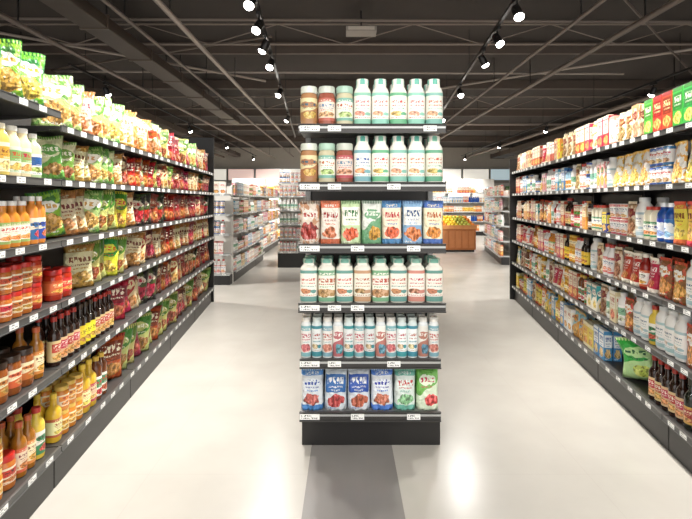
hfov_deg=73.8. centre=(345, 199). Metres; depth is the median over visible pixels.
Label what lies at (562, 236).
box
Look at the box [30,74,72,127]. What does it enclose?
snack bag
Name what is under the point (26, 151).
sauce bottle
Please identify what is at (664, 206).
bottle
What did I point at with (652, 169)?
can
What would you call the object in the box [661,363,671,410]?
sauce bottle
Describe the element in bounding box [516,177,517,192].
box
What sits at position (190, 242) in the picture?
snack bag
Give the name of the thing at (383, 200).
pouch
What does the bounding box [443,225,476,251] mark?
bin
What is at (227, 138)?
trim
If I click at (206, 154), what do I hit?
snack bag
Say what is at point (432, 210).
pouch
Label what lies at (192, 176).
snack bag
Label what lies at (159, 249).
snack bag
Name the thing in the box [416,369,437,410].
snack bag
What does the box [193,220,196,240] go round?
snack bag
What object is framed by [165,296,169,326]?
snack bag
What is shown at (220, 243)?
box
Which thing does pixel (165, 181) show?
snack bag
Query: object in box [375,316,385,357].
bottle
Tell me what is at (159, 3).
ceiling pipe
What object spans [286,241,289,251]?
bottle
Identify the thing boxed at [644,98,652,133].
box
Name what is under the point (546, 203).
pouch
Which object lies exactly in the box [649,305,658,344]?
condiment bottle
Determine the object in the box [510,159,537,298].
end panel
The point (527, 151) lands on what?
box
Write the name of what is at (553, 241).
sauce bottle
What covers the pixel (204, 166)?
snack bag
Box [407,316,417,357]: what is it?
bottle
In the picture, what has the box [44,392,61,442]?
oil bottle
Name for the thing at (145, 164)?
snack bag
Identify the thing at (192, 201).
snack bag
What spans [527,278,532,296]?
cereal box
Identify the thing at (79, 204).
snack bag
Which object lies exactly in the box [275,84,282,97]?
track spotlight
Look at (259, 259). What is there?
shelving unit
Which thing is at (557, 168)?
bottle
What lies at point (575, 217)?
can
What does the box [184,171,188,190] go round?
snack bag
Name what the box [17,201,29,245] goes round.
sauce bottle
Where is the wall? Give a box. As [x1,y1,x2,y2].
[214,148,519,182]
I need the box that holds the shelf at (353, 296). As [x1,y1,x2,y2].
[299,296,443,302]
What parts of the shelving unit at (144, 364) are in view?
panel, shelf, shelf, shelf, shelf, shelf, shelf, price rail, price rail, price rail, price rail, price rail, price rail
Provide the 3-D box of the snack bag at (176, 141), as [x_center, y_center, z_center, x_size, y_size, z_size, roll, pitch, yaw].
[-1.882,-0.532,4.995,0.059,0.291,0.210,0,0,39]
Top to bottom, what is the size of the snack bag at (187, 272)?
0.310 m
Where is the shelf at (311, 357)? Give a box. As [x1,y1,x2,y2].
[300,355,439,358]
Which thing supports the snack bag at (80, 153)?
on the shelving unit at (74, 443)
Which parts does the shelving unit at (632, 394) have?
price rail, price rail, price rail, price rail, price rail, price rail, shelf, shelf, shelf, shelf, shelf, panel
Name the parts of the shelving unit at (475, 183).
panel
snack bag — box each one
[0,38,23,97]
[0,40,1,88]
[21,51,45,104]
[24,189,65,237]
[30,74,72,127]
[36,136,65,179]
[46,190,78,238]
[53,188,88,233]
[62,142,76,180]
[63,140,88,180]
[63,243,94,288]
[71,84,83,130]
[74,189,103,232]
[75,240,101,282]
[77,145,102,182]
[80,239,106,277]
[81,91,94,133]
[84,146,91,181]
[86,189,112,231]
[91,96,104,137]
[95,332,124,379]
[101,149,108,183]
[101,278,128,319]
[102,98,111,139]
[103,189,116,229]
[104,237,118,275]
[108,151,114,183]
[110,104,124,142]
[113,154,123,184]
[114,202,118,228]
[115,191,127,227]
[115,234,127,269]
[117,237,126,272]
[120,110,130,144]
[120,325,133,369]
[121,156,129,184]
[125,233,144,265]
[125,291,131,312]
[126,158,136,185]
[126,192,135,226]
[127,112,136,147]
[127,157,141,185]
[127,275,138,309]
[127,322,137,363]
[132,157,149,186]
[133,120,138,148]
[133,194,145,225]
[133,321,141,356]
[134,193,151,224]
[135,117,150,150]
[135,231,147,259]
[135,275,140,304]
[136,268,149,302]
[136,312,151,351]
[139,232,145,263]
[140,160,144,186]
[140,193,157,222]
[144,229,155,258]
[145,309,151,343]
[146,132,151,152]
[146,265,158,299]
[148,123,159,155]
[148,162,155,186]
[150,305,161,339]
[151,161,157,187]
[152,229,161,257]
[154,227,162,256]
[156,164,162,187]
[156,192,165,219]
[156,262,163,292]
[156,301,162,334]
[157,195,163,222]
[158,128,161,156]
[158,164,163,187]
[160,226,169,253]
[160,228,166,254]
[161,130,168,157]
[161,260,168,289]
[162,298,169,330]
[163,164,168,188]
[164,194,169,219]
[164,195,174,220]
[165,225,174,250]
[165,267,170,287]
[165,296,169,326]
[166,166,172,188]
[167,133,173,159]
[168,259,172,285]
[168,291,177,323]
[170,194,181,218]
[171,256,177,283]
[172,137,175,160]
[172,169,179,189]
[172,224,176,250]
[174,138,180,162]
[174,196,179,219]
[175,137,188,163]
[175,224,180,248]
[176,289,179,318]
[177,255,180,279]
[178,288,184,315]
[179,168,185,189]
[179,170,184,189]
[179,223,185,245]
[179,254,181,277]
[180,195,184,218]
[180,252,185,276]
[180,285,186,311]
[183,223,189,245]
[183,283,186,307]
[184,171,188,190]
[184,197,186,217]
[184,222,192,244]
[185,196,189,216]
[185,250,189,274]
[186,153,189,164]
[186,197,191,217]
[186,278,193,306]
[187,143,191,165]
[187,196,195,216]
[188,172,191,190]
[188,249,194,272]
[190,173,194,190]
[190,195,199,216]
[191,143,196,167]
[192,248,197,270]
[192,277,197,300]
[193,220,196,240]
[195,174,198,190]
[195,246,199,267]
[195,275,199,296]
[196,147,198,167]
[196,220,200,240]
[197,149,204,169]
[197,175,203,191]
[197,273,201,293]
[199,174,206,191]
[199,220,202,239]
[199,245,201,265]
[200,197,202,215]
[200,219,204,237]
[200,243,204,263]
[200,272,203,291]
[201,196,203,215]
[201,268,208,290]
[203,151,206,170]
[203,196,207,214]
[203,219,206,237]
[204,242,207,260]
[205,153,208,170]
[205,175,209,191]
[205,218,207,236]
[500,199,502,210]
[521,248,523,265]
[523,249,526,266]
[532,280,535,301]
[541,286,546,308]
[549,260,554,283]
[562,134,567,157]
[567,132,572,155]
[572,130,574,154]
[575,164,581,189]
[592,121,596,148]
[597,242,604,272]
[600,283,608,315]
[613,246,623,279]
[615,337,658,380]
[618,112,626,141]
[625,246,632,254]
[626,109,631,138]
[627,201,636,236]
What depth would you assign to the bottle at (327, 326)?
2.84 m
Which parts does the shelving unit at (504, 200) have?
panel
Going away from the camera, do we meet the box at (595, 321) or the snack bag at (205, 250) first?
the box at (595, 321)
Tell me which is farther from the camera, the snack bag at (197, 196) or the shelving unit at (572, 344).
the snack bag at (197, 196)
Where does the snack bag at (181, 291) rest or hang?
on the shelving unit at (185, 321)
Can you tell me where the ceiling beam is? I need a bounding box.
[22,42,691,54]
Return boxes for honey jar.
[541,256,547,267]
[564,266,569,279]
[564,279,566,292]
[567,267,574,280]
[569,235,572,247]
[569,248,571,261]
[572,235,579,248]
[572,249,574,262]
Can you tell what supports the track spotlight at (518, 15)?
attached to the track at (508, 9)
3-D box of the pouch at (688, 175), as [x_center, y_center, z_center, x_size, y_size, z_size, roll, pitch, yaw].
[1.925,-0.215,2.545,0.060,0.249,0.132,0,0,12]
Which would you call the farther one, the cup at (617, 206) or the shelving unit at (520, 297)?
the shelving unit at (520, 297)
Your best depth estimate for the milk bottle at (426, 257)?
2.98 m
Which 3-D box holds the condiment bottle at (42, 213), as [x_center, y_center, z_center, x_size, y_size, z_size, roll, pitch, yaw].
[-1.534,0.098,2.301,0.058,0.232,0.058,0,0,-7]
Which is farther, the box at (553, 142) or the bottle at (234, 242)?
the bottle at (234, 242)
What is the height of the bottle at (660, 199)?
0.276 m
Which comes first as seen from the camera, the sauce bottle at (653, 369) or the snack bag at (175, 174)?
the sauce bottle at (653, 369)
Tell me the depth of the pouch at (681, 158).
2.65 m
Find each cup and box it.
[609,204,615,218]
[609,218,615,233]
[614,204,620,218]
[614,219,620,234]
[620,204,628,219]
[620,219,627,235]
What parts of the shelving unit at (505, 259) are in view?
shelf, shelf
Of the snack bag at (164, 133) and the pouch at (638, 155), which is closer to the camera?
the pouch at (638, 155)
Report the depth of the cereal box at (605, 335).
3.68 m
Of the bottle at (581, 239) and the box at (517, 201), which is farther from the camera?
the box at (517, 201)
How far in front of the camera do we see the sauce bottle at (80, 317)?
2.73 m
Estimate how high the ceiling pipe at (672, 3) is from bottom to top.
0.533 m
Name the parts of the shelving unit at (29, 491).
shelf, shelf, shelf, shelf, shelf, price rail, price rail, price rail, price rail, price rail, price rail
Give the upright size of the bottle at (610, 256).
0.250 m
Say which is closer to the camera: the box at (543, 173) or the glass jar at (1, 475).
the glass jar at (1, 475)
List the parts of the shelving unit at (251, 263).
panel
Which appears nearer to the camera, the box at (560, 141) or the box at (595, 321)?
the box at (595, 321)
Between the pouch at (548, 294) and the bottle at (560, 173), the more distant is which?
the pouch at (548, 294)
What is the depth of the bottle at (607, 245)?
3.68 m
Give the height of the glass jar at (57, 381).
0.130 m
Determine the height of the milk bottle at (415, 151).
0.297 m
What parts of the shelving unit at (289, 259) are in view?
panel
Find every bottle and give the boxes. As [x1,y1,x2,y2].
[0,123,9,174]
[0,201,10,249]
[0,421,9,449]
[5,125,20,175]
[5,414,14,441]
[6,201,20,247]
[10,420,26,478]
[11,327,26,349]
[12,406,23,427]
[13,196,19,211]
[17,128,31,176]
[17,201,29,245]
[21,196,27,205]
[23,413,35,468]
[26,196,38,244]
[27,133,41,177]
[29,326,43,378]
[29,393,45,418]
[31,318,45,364]
[31,405,44,459]
[35,196,45,242]
[42,315,50,335]
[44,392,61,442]
[46,316,60,366]
[57,313,67,361]
[64,309,73,356]
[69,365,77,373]
[70,307,79,352]
[76,304,85,348]
[76,359,84,370]
[78,363,90,412]
[82,301,90,344]
[85,358,96,406]
[87,299,95,341]
[92,296,100,337]
[92,355,101,399]
[97,294,104,334]
[97,351,106,394]
[102,292,109,331]
[106,290,113,328]
[216,259,220,273]
[221,220,224,233]
[221,259,225,273]
[233,238,235,250]
[279,241,282,251]
[280,199,282,209]
[280,213,282,223]
[283,199,286,209]
[283,213,286,223]
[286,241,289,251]
[287,199,289,209]
[287,213,289,223]
[291,199,293,209]
[291,213,293,223]
[293,241,295,251]
[294,199,297,209]
[294,213,297,223]
[300,257,317,302]
[301,316,311,357]
[303,255,318,267]
[303,313,311,324]
[312,316,321,357]
[314,313,322,323]
[318,257,335,302]
[319,255,335,268]
[322,316,332,357]
[323,313,332,323]
[333,313,342,322]
[333,316,342,357]
[336,255,352,266]
[336,257,352,302]
[343,316,353,357]
[344,313,353,322]
[353,255,369,295]
[354,79,370,123]
[354,136,370,181]
[354,257,370,302]
[354,316,364,357]
[364,313,372,324]
[365,316,374,357]
[370,255,386,268]
[371,85,373,123]
[371,139,373,181]
[371,257,388,302]
[372,79,388,123]
[372,136,388,181]
[374,313,384,323]
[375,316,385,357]
[385,313,393,323]
[386,316,395,357]
[387,255,401,267]
[389,79,406,123]
[389,136,406,181]
[389,257,406,302]
[395,313,403,324]
[396,316,406,357]
[405,255,418,267]
[406,313,414,322]
[407,79,424,123]
[407,136,424,181]
[407,257,424,302]
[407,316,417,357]
[416,313,424,324]
[418,316,427,357]
[422,255,435,267]
[425,79,442,123]
[425,136,442,181]
[425,257,442,302]
[427,313,434,323]
[428,316,438,357]
[500,215,503,225]
[520,176,522,192]
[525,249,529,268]
[526,226,530,244]
[527,176,529,192]
[527,250,529,269]
[533,175,539,191]
[533,225,536,246]
[533,254,536,272]
[535,226,539,247]
[544,230,547,251]
[546,230,550,252]
[546,259,551,280]
[547,170,550,190]
[548,230,553,252]
[549,170,552,190]
[551,169,554,190]
[551,201,557,223]
[551,231,556,253]
[553,168,558,190]
[554,202,557,223]
[555,294,560,320]
[556,201,559,223]
[558,296,564,322]
[559,173,560,189]
[564,234,568,259]
[565,198,569,225]
[566,169,569,189]
[567,234,571,260]
[568,169,572,189]
[568,198,573,225]
[571,165,576,189]
[571,202,577,226]
[575,237,580,263]
[578,238,583,264]
[578,274,583,300]
[580,164,584,188]
[580,201,585,227]
[581,237,586,265]
[581,275,586,302]
[583,164,585,188]
[584,238,590,267]
[590,160,595,188]
[591,238,604,270]
[592,205,596,230]
[594,159,602,187]
[595,205,600,230]
[599,205,608,231]
[603,243,609,274]
[605,238,616,248]
[606,286,615,317]
[607,157,616,186]
[607,244,615,276]
[618,292,627,325]
[633,296,644,335]
[636,197,652,238]
[639,253,650,289]
[640,299,655,340]
[643,206,652,239]
[648,355,658,399]
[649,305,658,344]
[650,207,660,240]
[655,197,668,206]
[655,359,664,405]
[656,305,668,350]
[657,203,667,241]
[657,254,664,261]
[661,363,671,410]
[664,203,674,242]
[665,309,678,355]
[668,368,679,416]
[674,313,691,362]
[675,373,688,423]
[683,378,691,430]
[686,260,691,307]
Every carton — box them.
[525,202,526,218]
[548,201,552,222]
[582,201,590,228]
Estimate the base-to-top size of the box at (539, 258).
0.235 m
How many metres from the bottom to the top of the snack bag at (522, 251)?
0.253 m
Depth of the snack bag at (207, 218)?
6.51 m
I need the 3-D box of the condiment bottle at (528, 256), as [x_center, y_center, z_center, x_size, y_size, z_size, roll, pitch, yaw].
[2.460,0.800,6.176,0.070,0.260,0.071,0,0,27]
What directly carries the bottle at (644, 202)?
on the shelving unit at (632, 394)
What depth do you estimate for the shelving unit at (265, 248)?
13.19 m
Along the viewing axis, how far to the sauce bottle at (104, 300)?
3.08 m
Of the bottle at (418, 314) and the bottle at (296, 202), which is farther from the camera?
the bottle at (296, 202)
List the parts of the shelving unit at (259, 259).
panel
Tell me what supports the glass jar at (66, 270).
on the shelving unit at (74, 443)
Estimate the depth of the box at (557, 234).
4.84 m
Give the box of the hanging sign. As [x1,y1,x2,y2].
[346,11,376,36]
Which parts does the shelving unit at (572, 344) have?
price rail, price rail, price rail, price rail, price rail, price rail, shelf, shelf, shelf, shelf, shelf, panel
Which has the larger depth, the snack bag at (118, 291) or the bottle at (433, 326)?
the snack bag at (118, 291)
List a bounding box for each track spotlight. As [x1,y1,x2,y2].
[102,82,110,96]
[187,123,192,132]
[244,0,255,10]
[252,11,264,34]
[258,33,269,53]
[266,52,274,70]
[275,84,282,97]
[284,112,290,122]
[457,84,463,97]
[478,49,488,67]
[492,26,503,47]
[511,0,523,21]
[544,123,548,132]
[648,82,656,96]
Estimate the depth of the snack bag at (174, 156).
4.90 m
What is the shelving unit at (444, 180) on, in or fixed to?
on the floor
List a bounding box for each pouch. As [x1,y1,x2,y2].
[300,201,319,243]
[310,200,320,236]
[320,200,340,243]
[341,200,360,243]
[361,200,379,236]
[361,200,381,243]
[381,200,383,241]
[382,200,401,243]
[401,200,418,229]
[402,200,422,243]
[422,200,438,242]
[423,200,442,243]
[522,226,525,242]
[523,274,526,292]
[528,227,532,244]
[529,250,532,270]
[535,283,538,303]
[538,285,542,305]
[539,199,543,221]
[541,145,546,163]
[543,200,548,221]
[545,289,550,312]
[549,291,555,314]
[553,263,558,285]
[556,264,562,287]
[561,267,564,290]
[573,308,580,337]
[579,312,586,341]
[613,156,623,186]
[621,154,632,186]
[621,250,632,283]
[624,297,633,331]
[630,151,642,185]
[630,252,642,286]
[640,149,649,184]
[647,256,659,293]
[658,256,673,299]
[671,140,687,182]
[672,256,684,271]
[672,261,687,305]
[673,201,688,244]
[685,140,691,181]
[686,201,691,246]
[686,323,691,368]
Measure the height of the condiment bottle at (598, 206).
0.216 m
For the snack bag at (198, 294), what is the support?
on the shelving unit at (204, 299)
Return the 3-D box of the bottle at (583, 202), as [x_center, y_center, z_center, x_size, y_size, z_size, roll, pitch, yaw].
[2.176,0.135,4.199,0.077,0.249,0.078,0,0,8]
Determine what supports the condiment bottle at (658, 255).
on the shelving unit at (632, 394)
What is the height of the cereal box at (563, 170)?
0.238 m
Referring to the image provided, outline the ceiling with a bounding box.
[0,0,691,147]
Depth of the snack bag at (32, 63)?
2.24 m
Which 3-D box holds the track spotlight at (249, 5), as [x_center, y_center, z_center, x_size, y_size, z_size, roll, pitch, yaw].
[-0.849,-1.789,4.096,0.106,0.222,0.148,0,0,0]
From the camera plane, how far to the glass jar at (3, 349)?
2.18 m
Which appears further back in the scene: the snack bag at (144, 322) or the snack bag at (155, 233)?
the snack bag at (155, 233)
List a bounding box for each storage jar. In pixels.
[300,86,317,123]
[300,143,317,181]
[318,86,334,123]
[318,143,334,181]
[334,147,335,181]
[336,86,352,123]
[336,143,352,181]
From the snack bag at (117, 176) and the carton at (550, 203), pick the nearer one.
the snack bag at (117, 176)
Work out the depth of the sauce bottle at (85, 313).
2.79 m
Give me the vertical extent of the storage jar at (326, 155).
0.250 m
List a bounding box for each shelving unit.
[0,89,61,518]
[0,119,135,487]
[90,149,174,397]
[134,161,197,350]
[184,168,213,320]
[214,186,232,284]
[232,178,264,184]
[233,194,247,281]
[233,195,256,271]
[242,195,264,264]
[251,196,268,253]
[257,196,274,250]
[263,197,278,247]
[265,178,279,241]
[277,169,305,267]
[433,179,448,215]
[447,179,472,221]
[471,179,495,235]
[483,196,500,253]
[488,190,507,258]
[493,190,509,264]
[494,183,509,213]
[512,167,560,315]
[529,160,592,341]
[554,149,642,380]
[593,130,691,450]
[661,121,691,473]
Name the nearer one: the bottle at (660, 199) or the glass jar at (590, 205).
the bottle at (660, 199)
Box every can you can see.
[220,201,224,206]
[220,207,224,213]
[535,181,537,191]
[537,180,541,191]
[574,204,576,215]
[574,216,576,227]
[577,204,581,215]
[577,216,579,227]
[584,279,593,292]
[584,292,586,304]
[586,162,592,175]
[586,176,589,188]
[650,148,655,166]
[650,167,655,184]
[656,147,662,165]
[656,166,662,183]
[663,145,675,164]
[663,165,673,183]
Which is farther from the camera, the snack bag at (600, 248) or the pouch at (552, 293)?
the pouch at (552, 293)
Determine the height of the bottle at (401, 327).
0.250 m
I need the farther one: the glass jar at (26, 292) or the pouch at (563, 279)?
the pouch at (563, 279)
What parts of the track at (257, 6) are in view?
suspension rod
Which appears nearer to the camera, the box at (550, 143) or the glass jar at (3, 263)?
the glass jar at (3, 263)
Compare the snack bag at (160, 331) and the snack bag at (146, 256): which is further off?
the snack bag at (160, 331)
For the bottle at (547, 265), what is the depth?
5.27 m
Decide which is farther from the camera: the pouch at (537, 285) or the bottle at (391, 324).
the pouch at (537, 285)
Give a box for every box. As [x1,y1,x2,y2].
[214,181,218,193]
[214,241,217,253]
[218,241,223,253]
[219,181,226,193]
[232,183,235,194]
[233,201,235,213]
[242,236,245,246]
[297,228,299,237]
[298,214,300,223]
[500,185,503,195]
[500,231,502,240]
[500,245,502,255]
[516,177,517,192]
[516,273,522,287]
[517,201,518,217]
[517,224,518,240]
[518,177,521,192]
[518,249,521,264]
[519,201,525,217]
[519,224,524,241]
[522,153,523,168]
[524,152,525,167]
[524,176,527,192]
[526,151,527,167]
[527,201,530,219]
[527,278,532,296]
[528,150,531,166]
[529,280,532,298]
[531,201,532,219]
[533,148,534,165]
[533,201,539,220]
[535,147,536,164]
[536,204,539,220]
[537,145,542,164]
[538,229,544,249]
[538,257,541,277]
[541,229,545,250]
[542,173,543,191]
[544,173,547,191]
[547,142,552,161]
[550,143,551,160]
[552,142,553,159]
[552,295,557,318]
[554,138,560,159]
[555,169,560,190]
[556,233,563,256]
[557,139,562,158]
[560,201,567,225]
[560,234,565,258]
[560,301,569,326]
[561,167,570,189]
[564,305,573,329]
[568,307,575,332]
[569,269,578,296]
[573,271,583,299]
[575,128,579,153]
[580,125,584,152]
[583,320,594,346]
[585,123,593,150]
[587,281,597,308]
[588,323,593,351]
[592,284,601,311]
[592,320,603,323]
[594,324,605,355]
[597,117,602,147]
[597,162,599,187]
[599,328,611,360]
[600,161,608,187]
[602,212,610,232]
[603,115,614,145]
[608,328,621,361]
[609,115,619,143]
[610,290,620,322]
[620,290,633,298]
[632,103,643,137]
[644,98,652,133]
[653,94,661,131]
[662,90,672,128]
[673,85,682,125]
[683,81,691,122]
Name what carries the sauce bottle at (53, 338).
on the shelving unit at (74, 443)
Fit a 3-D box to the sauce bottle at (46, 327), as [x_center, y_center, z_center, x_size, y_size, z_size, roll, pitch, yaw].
[-1.637,0.750,2.514,0.066,0.260,0.067,0,0,-28]
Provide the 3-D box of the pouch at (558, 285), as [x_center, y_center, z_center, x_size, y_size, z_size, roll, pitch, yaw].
[2.270,0.809,4.887,0.067,0.241,0.133,0,0,5]
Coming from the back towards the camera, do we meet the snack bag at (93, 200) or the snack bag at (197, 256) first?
the snack bag at (197, 256)
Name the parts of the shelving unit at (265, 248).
panel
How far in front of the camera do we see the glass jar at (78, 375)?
2.68 m
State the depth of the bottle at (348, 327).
2.84 m
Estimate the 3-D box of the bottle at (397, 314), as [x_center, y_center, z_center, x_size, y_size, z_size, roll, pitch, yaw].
[0.346,0.850,2.946,0.065,0.250,0.064,0,0,-20]
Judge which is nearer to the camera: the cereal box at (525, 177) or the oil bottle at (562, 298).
the oil bottle at (562, 298)
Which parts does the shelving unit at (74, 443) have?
panel, shelf, shelf, shelf, shelf, shelf, shelf, price rail, price rail, price rail, price rail, price rail, price rail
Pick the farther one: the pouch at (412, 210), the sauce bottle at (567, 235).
the sauce bottle at (567, 235)
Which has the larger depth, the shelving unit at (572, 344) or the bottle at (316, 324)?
the shelving unit at (572, 344)
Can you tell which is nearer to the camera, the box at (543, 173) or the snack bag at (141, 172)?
the snack bag at (141, 172)
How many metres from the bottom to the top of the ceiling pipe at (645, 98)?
0.598 m
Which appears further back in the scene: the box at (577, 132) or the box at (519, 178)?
the box at (519, 178)
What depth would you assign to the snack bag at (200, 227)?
6.13 m
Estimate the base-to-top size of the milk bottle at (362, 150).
0.297 m
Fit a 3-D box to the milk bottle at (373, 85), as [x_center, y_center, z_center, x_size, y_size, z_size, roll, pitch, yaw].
[0.214,-0.602,3.010,0.108,0.297,0.108,0,0,0]
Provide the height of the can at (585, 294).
0.110 m
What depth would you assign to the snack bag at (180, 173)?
5.12 m
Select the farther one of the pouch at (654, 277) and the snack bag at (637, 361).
the snack bag at (637, 361)
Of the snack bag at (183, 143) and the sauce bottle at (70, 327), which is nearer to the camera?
the sauce bottle at (70, 327)
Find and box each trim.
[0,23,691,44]
[75,80,690,88]
[111,96,643,108]
[141,109,630,115]
[161,125,582,130]
[174,136,547,141]
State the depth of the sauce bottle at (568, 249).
4.56 m
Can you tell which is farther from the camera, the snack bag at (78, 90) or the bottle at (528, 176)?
the bottle at (528, 176)
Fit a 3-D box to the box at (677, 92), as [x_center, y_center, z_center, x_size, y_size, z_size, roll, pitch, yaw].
[1.941,-0.533,2.654,0.060,0.235,0.105,0,0,9]
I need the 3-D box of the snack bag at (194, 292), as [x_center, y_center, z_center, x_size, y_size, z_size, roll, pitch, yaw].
[-1.956,1.118,5.787,0.064,0.321,0.220,0,0,34]
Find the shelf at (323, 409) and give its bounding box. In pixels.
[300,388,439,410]
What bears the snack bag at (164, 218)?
on the shelving unit at (144, 364)
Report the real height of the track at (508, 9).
0.598 m
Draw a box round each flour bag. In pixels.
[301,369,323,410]
[323,369,324,397]
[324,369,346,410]
[348,369,369,410]
[370,369,370,398]
[371,369,392,410]
[392,369,394,399]
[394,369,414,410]
[415,369,415,399]
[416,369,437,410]
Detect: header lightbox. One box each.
[214,169,227,180]
[228,169,254,180]
[256,169,281,177]
[443,169,460,178]
[462,169,488,178]
[489,169,509,180]
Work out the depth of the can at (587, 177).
4.04 m
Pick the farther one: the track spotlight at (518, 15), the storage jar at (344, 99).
the track spotlight at (518, 15)
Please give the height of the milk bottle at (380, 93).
0.297 m
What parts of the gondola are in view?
panel, price rail, price rail, price rail, price rail, price rail, price rail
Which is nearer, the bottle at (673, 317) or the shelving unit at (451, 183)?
the bottle at (673, 317)
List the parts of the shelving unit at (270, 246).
panel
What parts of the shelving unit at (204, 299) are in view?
shelf, shelf, shelf, shelf, price rail, price rail, price rail, price rail, price rail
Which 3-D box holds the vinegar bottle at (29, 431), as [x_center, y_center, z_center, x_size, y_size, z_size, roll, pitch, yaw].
[-1.529,1.155,2.213,0.067,0.250,0.066,0,0,2]
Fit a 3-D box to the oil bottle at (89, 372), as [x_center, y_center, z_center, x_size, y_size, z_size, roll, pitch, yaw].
[-1.607,1.137,2.878,0.083,0.286,0.084,0,0,-7]
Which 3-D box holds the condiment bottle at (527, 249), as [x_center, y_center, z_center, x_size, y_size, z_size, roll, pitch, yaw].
[2.471,0.800,6.251,0.070,0.260,0.071,0,0,9]
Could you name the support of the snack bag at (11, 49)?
on the shelving unit at (29, 491)
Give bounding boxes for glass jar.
[0,262,12,265]
[0,266,11,294]
[0,293,11,322]
[0,346,9,354]
[0,352,21,395]
[0,359,7,403]
[0,436,2,468]
[0,468,2,499]
[2,449,15,490]
[4,264,22,291]
[5,255,22,263]
[11,290,22,317]
[11,345,33,386]
[15,261,31,287]
[22,287,31,313]
[24,255,41,282]
[31,282,41,309]
[39,384,52,408]
[41,268,62,300]
[42,266,50,275]
[51,378,59,390]
[53,266,71,296]
[53,383,68,410]
[59,373,66,382]
[61,377,75,403]
[62,408,68,433]
[68,372,82,397]
[68,401,75,426]
[76,396,82,419]
[588,203,596,216]
[588,217,591,229]
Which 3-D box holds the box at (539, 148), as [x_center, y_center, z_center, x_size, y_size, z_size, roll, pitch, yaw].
[2.371,-0.536,5.600,0.060,0.241,0.108,0,0,8]
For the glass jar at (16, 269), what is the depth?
2.09 m
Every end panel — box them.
[181,137,213,301]
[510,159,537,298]
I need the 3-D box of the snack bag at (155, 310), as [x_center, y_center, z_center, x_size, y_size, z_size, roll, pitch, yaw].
[-1.771,1.112,4.160,0.064,0.333,0.262,0,0,25]
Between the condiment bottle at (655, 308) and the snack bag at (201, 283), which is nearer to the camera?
the condiment bottle at (655, 308)
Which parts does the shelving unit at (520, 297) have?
price rail, price rail, price rail, price rail, price rail, shelf, shelf, panel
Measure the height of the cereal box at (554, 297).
0.238 m
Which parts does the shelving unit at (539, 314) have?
price rail, price rail, price rail, price rail, price rail, price rail, shelf, shelf, shelf, shelf, panel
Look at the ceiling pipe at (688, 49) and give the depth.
7.61 m
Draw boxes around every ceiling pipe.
[0,0,275,158]
[0,17,691,22]
[0,31,265,81]
[50,35,271,70]
[53,70,623,74]
[101,0,293,156]
[153,0,300,152]
[174,123,585,124]
[440,0,683,139]
[441,48,691,88]
[443,0,605,123]
[463,58,691,158]
[624,0,691,73]
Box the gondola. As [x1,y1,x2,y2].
[298,124,445,444]
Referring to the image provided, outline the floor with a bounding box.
[29,236,691,518]
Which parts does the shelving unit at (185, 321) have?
shelf, shelf, shelf, shelf, price rail, price rail, price rail, price rail, price rail, price rail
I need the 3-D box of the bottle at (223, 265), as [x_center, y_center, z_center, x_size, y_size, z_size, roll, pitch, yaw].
[-2.169,1.175,8.160,0.079,0.250,0.078,0,0,2]
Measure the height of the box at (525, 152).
0.235 m
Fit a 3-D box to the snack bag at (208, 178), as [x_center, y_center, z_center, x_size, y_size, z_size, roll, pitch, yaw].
[-1.999,-0.231,6.544,0.060,0.260,0.188,0,0,30]
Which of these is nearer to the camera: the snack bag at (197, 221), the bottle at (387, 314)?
the bottle at (387, 314)
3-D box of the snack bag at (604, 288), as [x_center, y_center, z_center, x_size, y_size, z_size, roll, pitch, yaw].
[2.104,0.805,3.744,0.068,0.249,0.133,0,0,-6]
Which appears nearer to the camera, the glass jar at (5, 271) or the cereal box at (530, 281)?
the glass jar at (5, 271)
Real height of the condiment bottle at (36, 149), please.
0.224 m
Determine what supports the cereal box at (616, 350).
on the shelving unit at (632, 394)
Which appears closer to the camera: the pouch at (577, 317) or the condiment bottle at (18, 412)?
the condiment bottle at (18, 412)
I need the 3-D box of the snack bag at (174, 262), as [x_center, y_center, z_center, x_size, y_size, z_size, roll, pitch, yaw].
[-1.840,0.727,4.811,0.072,0.304,0.198,0,0,32]
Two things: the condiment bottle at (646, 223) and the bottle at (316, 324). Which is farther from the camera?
the condiment bottle at (646, 223)
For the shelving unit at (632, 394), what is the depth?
3.25 m
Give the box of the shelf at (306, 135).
[301,133,439,137]
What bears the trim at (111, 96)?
attached to the ceiling
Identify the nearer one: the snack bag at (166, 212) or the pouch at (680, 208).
the pouch at (680, 208)
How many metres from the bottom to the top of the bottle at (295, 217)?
0.231 m
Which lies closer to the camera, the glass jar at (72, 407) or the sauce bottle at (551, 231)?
the glass jar at (72, 407)
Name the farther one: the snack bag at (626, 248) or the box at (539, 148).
the box at (539, 148)
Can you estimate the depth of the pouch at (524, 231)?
6.41 m
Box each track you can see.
[68,33,255,155]
[255,0,295,136]
[443,0,512,110]
[461,66,691,155]
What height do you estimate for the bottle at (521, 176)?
0.250 m
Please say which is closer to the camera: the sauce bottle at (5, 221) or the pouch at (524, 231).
the sauce bottle at (5, 221)
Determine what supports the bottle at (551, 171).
on the shelving unit at (539, 314)
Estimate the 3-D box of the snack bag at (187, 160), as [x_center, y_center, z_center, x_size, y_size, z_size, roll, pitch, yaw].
[-1.931,-0.539,5.399,0.060,0.306,0.238,0,0,39]
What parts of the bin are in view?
panel, panel, panel, panel, panel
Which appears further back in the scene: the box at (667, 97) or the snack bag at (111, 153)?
the snack bag at (111, 153)
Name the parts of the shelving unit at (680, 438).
price rail, price rail, price rail, price rail, price rail, price rail, shelf, shelf, shelf, shelf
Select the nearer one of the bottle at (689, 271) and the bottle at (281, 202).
the bottle at (689, 271)
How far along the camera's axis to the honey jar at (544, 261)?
5.45 m
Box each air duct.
[4,32,240,156]
[39,0,239,123]
[490,89,644,158]

